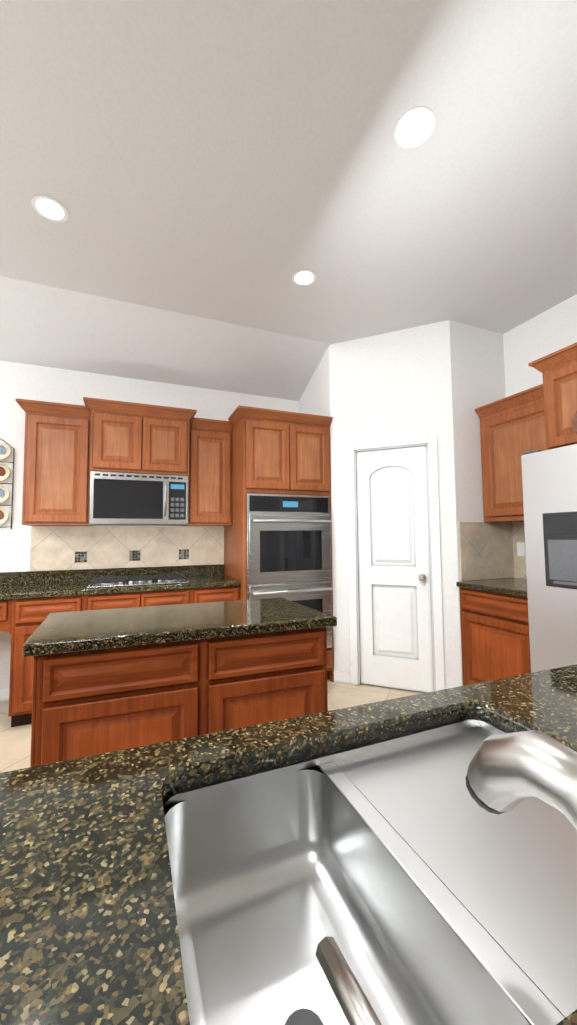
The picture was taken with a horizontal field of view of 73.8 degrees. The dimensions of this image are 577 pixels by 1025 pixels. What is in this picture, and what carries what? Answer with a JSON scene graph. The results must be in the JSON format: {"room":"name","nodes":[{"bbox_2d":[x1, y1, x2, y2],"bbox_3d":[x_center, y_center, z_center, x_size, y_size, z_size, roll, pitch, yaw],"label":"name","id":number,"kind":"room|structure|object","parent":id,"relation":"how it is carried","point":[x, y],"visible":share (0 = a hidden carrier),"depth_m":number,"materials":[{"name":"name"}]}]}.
{"room":"kitchen","nodes":[
{"label":"kitchen","id":0,"kind":"room"},
{"bbox_2d":[0,361,399,688],"bbox_3d":[-1.700,-0.067,3.421,6.800,3.150,0.111,1,-4,-22],"label":"wall","id":1,"kind":"structure","parent":0,"point":[362,407],"depth_m":3.41,"materials":[{"name":"paint"}]},
{"bbox_2d":[0,688,8,701],"bbox_3d":[-3.401,1.425,2.569,2.790,0.100,0.012,1,-4,-22],"label":"baseboard","id":2,"kind":"structure","parent":1,"relation":"attached to","point":[4,692],"depth_m":3.04,"materials":[{"name":"white wood"}]},
{"bbox_2d":[0,438,14,528],"bbox_3d":[-2.339,-0.238,3.088,0.207,0.744,0.071,1,-4,-22],"label":"plate rack","id":3,"kind":"object","parent":1,"relation":"attached to","point":[5,451],"visible":0.96,"depth_m":3.11,"materials":[{"name":"metal"}]},
{"bbox_2d":[22,401,92,525],"bbox_3d":[-1.852,-0.356,3.138,0.456,0.926,0.349,1,-4,-22],"label":"upper cabinet","id":4,"kind":"object","parent":1,"relation":"attached to","point":[68,448],"depth_m":2.97,"materials":[{"name":"brown wood"}]},
{"bbox_2d":[87,397,142,472],"bbox_3d":[-1.452,-0.585,3.268,0.377,0.540,0.439,1,-4,-22],"label":"upper cabinet","id":5,"kind":"object","parent":1,"relation":"attached to","point":[114,428],"depth_m":3.07,"materials":[{"name":"brown wood"}]},
{"bbox_2d":[89,471,187,525],"bbox_3d":[-1.270,-0.102,3.305,0.749,0.418,0.451,1,-4,-22],"label":"microwave","id":6,"kind":"object","parent":5,"relation":"attached to","point":[128,499],"visible":1,"depth_m":3.13,"materials":[{"name":"silver metal"}]},
{"bbox_2d":[143,405,190,476],"bbox_3d":[-1.103,-0.580,3.412,0.377,0.540,0.439,1,-4,-22],"label":"upper cabinet","id":7,"kind":"object","parent":1,"relation":"attached to","point":[166,432],"depth_m":3.21,"materials":[{"name":"brown wood"}]},
{"bbox_2d":[183,417,232,525],"bbox_3d":[-0.760,-0.339,3.587,0.398,0.926,0.349,1,-4,-22],"label":"upper cabinet","id":8,"kind":"object","parent":1,"relation":"attached to","point":[210,481],"depth_m":3.43,"materials":[{"name":"brown wood"}]},
{"bbox_2d":[0,669,433,772],"bbox_3d":[-0.474,1.366,0.383,6.800,0.100,6.480,1,-4,-22],"label":"floor","id":9,"kind":"structure","parent":0,"point":[15,748],"depth_m":2.88,"materials":[{"name":"tile"}]},
{"bbox_2d":[0,600,7,625],"bbox_3d":[-2.466,0.675,2.677,1.040,0.160,0.608,1,-4,-22],"label":"base cabinet","id":10,"kind":"object","parent":9,"relation":"on","point":[3,603],"depth_m":2.58,"materials":[{"name":"brown wood"}]},
{"bbox_2d":[8,595,87,726],"bbox_3d":[-1.778,1.043,2.932,0.435,0.876,0.618,1,-4,-22],"label":"base cabinet","id":11,"kind":"object","parent":9,"relation":"on","point":[21,620],"depth_m":2.61,"materials":[{"name":"brown wood"}]},
{"bbox_2d":[0,564,240,599],"bbox_3d":[-1.737,0.537,2.973,2.648,0.138,0.633,1,-4,-22],"label":"countertop","id":12,"kind":"structure","parent":11,"relation":"on","point":[33,584],"depth_m":3.14,"materials":[{"name":"stone"}]},
{"bbox_2d":[87,574,189,587],"bbox_3d":[-1.218,0.552,3.152,0.735,0.043,0.440,1,-4,-22],"label":"cooktop","id":13,"kind":"object","parent":12,"relation":"in","point":[114,581],"visible":1,"depth_m":3.04,"materials":[{"name":"silver metal"}]},
{"bbox_2d":[88,592,143,609],"bbox_3d":[-1.402,1.049,3.086,0.378,0.876,0.618,1,-4,-22],"label":"base cabinet","id":14,"kind":"object","parent":9,"relation":"on","point":[130,599],"depth_m":2.84,"materials":[{"name":"brown wood"}]},
{"bbox_2d":[144,588,195,606],"bbox_3d":[-1.053,1.054,3.230,0.377,0.876,0.618,1,-4,-22],"label":"base cabinet","id":15,"kind":"object","parent":9,"relation":"on","point":[180,596],"depth_m":2.98,"materials":[{"name":"brown wood"}]},
{"bbox_2d":[30,627,327,766],"bbox_3d":[-0.473,0.961,1.769,1.167,0.876,0.618,1,-4,-22],"label":"base cabinet","id":16,"kind":"object","parent":9,"relation":"on","point":[91,703],"visible":0.52,"depth_m":1.49,"materials":[{"name":"brown wood"}]},
{"bbox_2d":[23,598,336,656],"bbox_3d":[-0.477,0.502,1.807,1.233,0.044,0.672,1,-4,-22],"label":"countertop","id":17,"kind":"structure","parent":16,"relation":"on","point":[68,632],"depth_m":1.64,"materials":[{"name":"stone"}]},
{"bbox_2d":[192,586,239,602],"bbox_3d":[-0.695,1.060,3.377,0.398,0.876,0.618,1,-4,-22],"label":"base cabinet","id":18,"kind":"object","parent":9,"relation":"on","point":[230,593],"depth_m":3.12,"materials":[{"name":"brown wood"}]},
{"bbox_2d":[163,762,329,817],"bbox_3d":[-0.063,0.870,0.325,0.540,0.876,0.743,1,-4,-22],"label":"base cabinet","id":19,"kind":"object","parent":9,"relation":"on","point":[166,808],"depth_m":0.63,"materials":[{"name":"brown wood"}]},
{"bbox_2d":[0,664,576,1024],"bbox_3d":[-0.133,0.406,0.222,3.120,0.038,1.049,1,-4,-22],"label":"countertop","id":20,"kind":"structure","parent":19,"relation":"on","point":[89,933],"depth_m":0.47,"materials":[{"name":"stone"}]},
{"bbox_2d":[315,936,381,1024],"bbox_3d":[0.046,0.333,0.210,0.056,0.103,0.109,1,-4,-22],"label":"soap dispenser","id":21,"kind":"object","parent":20,"relation":"on","point":[353,1001],"visible":1,"depth_m":0.23,"materials":[{"name":"silver metal"}]},
{"bbox_2d":[164,720,576,1024],"bbox_3d":[0.196,0.542,0.523,0.740,0.200,0.510,1,-4,-22],"label":"sink","id":22,"kind":"object","parent":20,"relation":"in","point":[413,879],"visible":0.83,"depth_m":0.54,"materials":[{"name":"grey metal"}]},
{"bbox_2d":[466,730,576,829],"bbox_3d":[0.258,0.241,0.344,0.072,0.299,0.233,1,-4,-22],"label":"faucet","id":23,"kind":"object","parent":20,"relation":"on","point":[507,772],"visible":1,"depth_m":0.37,"materials":[{"name":"silver metal"}]},
{"bbox_2d":[224,405,333,681],"bbox_3d":[-0.136,0.328,3.582,0.873,2.353,0.751,1,-4,-22],"label":"tall cabinet","id":24,"kind":"object","parent":9,"relation":"on","point":[280,452],"visible":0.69,"depth_m":3.32,"materials":[{"name":"brown wood"}]},
{"bbox_2d":[246,493,331,647],"bbox_3d":[-0.097,0.532,3.549,0.770,1.336,0.778,1,-4,-22],"label":"wall oven","id":25,"kind":"object","parent":24,"relation":"in","point":[288,548],"visible":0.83,"depth_m":3.25,"materials":[{"name":"silver metal"}]},
{"bbox_2d":[459,587,530,685],"bbox_3d":[1.751,1.004,2.821,0.638,0.876,0.644,1,-4,-22],"label":"base cabinet","id":26,"kind":"object","parent":9,"relation":"on","point":[495,641],"visible":0.52,"depth_m":2.71,"materials":[{"name":"brown wood"}]},
{"bbox_2d":[456,578,527,596],"bbox_3d":[2.053,0.499,2.086,0.653,0.038,2.293,1,-4,-22],"label":"countertop","id":27,"kind":"structure","parent":26,"relation":"on","point":[515,586],"depth_m":2.83,"materials":[{"name":"stone"}]},
{"bbox_2d":[521,444,576,672],"bbox_3d":[1.934,0.502,2.000,0.879,1.775,0.910,1,-4,-22],"label":"refrigerator","id":28,"kind":"object","parent":9,"relation":"on","point":[549,481],"visible":0.62,"depth_m":2.15,"materials":[{"name":"silver metal"}]},
{"bbox_2d":[572,411,576,433],"bbox_3d":[1.708,-0.526,1.989,0.087,0.304,0.450,1,-4,-22],"label":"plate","id":29,"kind":"object","parent":28,"relation":"on","point":[574,423],"visible":1,"depth_m":2.18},
{"bbox_2d":[0,0,576,400],"bbox_3d":[-0.482,-1.631,0.518,6.800,0.400,6.580,1,-4,-22],"label":"ceiling","id":30,"kind":"structure","parent":0,"point":[212,177],"depth_m":1.90,"materials":[{"name":"paint"}]},
{"bbox_2d":[31,195,67,221],"bbox_3d":[-1.280,-1.628,2.064,0.170,0.006,0.170,1,-4,-22],"label":"recessed light","id":31,"kind":"object","parent":30,"relation":"in","point":[50,208],"visible":1,"depth_m":2.06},
{"bbox_2d":[292,269,316,285],"bbox_3d":[0.108,-1.606,2.634,0.170,0.006,0.170,1,-4,-22],"label":"recessed light","id":32,"kind":"object","parent":30,"relation":"in","point":[304,277],"visible":1,"depth_m":2.62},
{"bbox_2d":[394,106,434,147],"bbox_3d":[0.548,-1.668,1.671,0.170,0.006,0.170,1,-4,-22],"label":"recessed light","id":33,"kind":"object","parent":30,"relation":"in","point":[415,126],"visible":1,"depth_m":1.66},
{"bbox_2d":[400,294,576,669],"bbox_3d":[2.627,-0.210,1.714,0.100,3.150,6.330,1,-4,-22],"label":"wall","id":34,"kind":"structure","parent":0,"point":[443,380],"depth_m":3.16,"materials":[{"name":"paint"}]},
{"bbox_2d":[356,446,433,691],"bbox_3d":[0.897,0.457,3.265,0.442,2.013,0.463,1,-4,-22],"label":"pantry door","id":35,"kind":"structure","parent":34,"relation":"in","point":[396,639],"depth_m":3.26,"materials":[{"name":"white wood"}]},
{"bbox_2d":[346,434,444,690],"bbox_3d":[0.894,0.422,3.281,0.760,2.110,0.116,-2,-4,23],"label":"door frame","id":36,"kind":"structure","parent":34,"relation":"attached to","point":[428,440],"depth_m":3.25,"materials":[{"name":"white wood"}]},
{"bbox_2d":[459,522,526,580],"bbox_3d":[2.078,0.245,2.112,0.600,0.467,2.297,1,-4,-22],"label":"backsplash","id":37,"kind":"structure","parent":34,"relation":"attached to","point":[488,550],"depth_m":3.17,"materials":[{"name":"tile"}]},
{"bbox_2d":[517,542,524,555],"bbox_3d":[1.940,0.305,3.207,0.005,0.115,0.070,1,-4,-22],"label":"electrical outlet","id":38,"kind":"object","parent":37,"relation":"attached to","point":[520,548],"visible":1,"depth_m":3.20,"materials":[{"name":"white plastic"}]},
{"bbox_2d":[475,386,538,521],"bbox_3d":[1.884,-0.402,2.934,0.349,0.925,0.704,1,-4,-22],"label":"upper cabinet","id":39,"kind":"object","parent":34,"relation":"attached to","point":[514,427],"depth_m":2.97,"materials":[{"name":"brown wood"}]},
{"bbox_2d":[535,346,576,449],"bbox_3d":[1.997,-0.682,2.341,0.599,0.580,0.510,1,-4,-22],"label":"upper cabinet","id":40,"kind":"object","parent":34,"relation":"attached to","point":[558,390],"depth_m":2.38,"materials":[{"name":"brown wood"}]}
]}

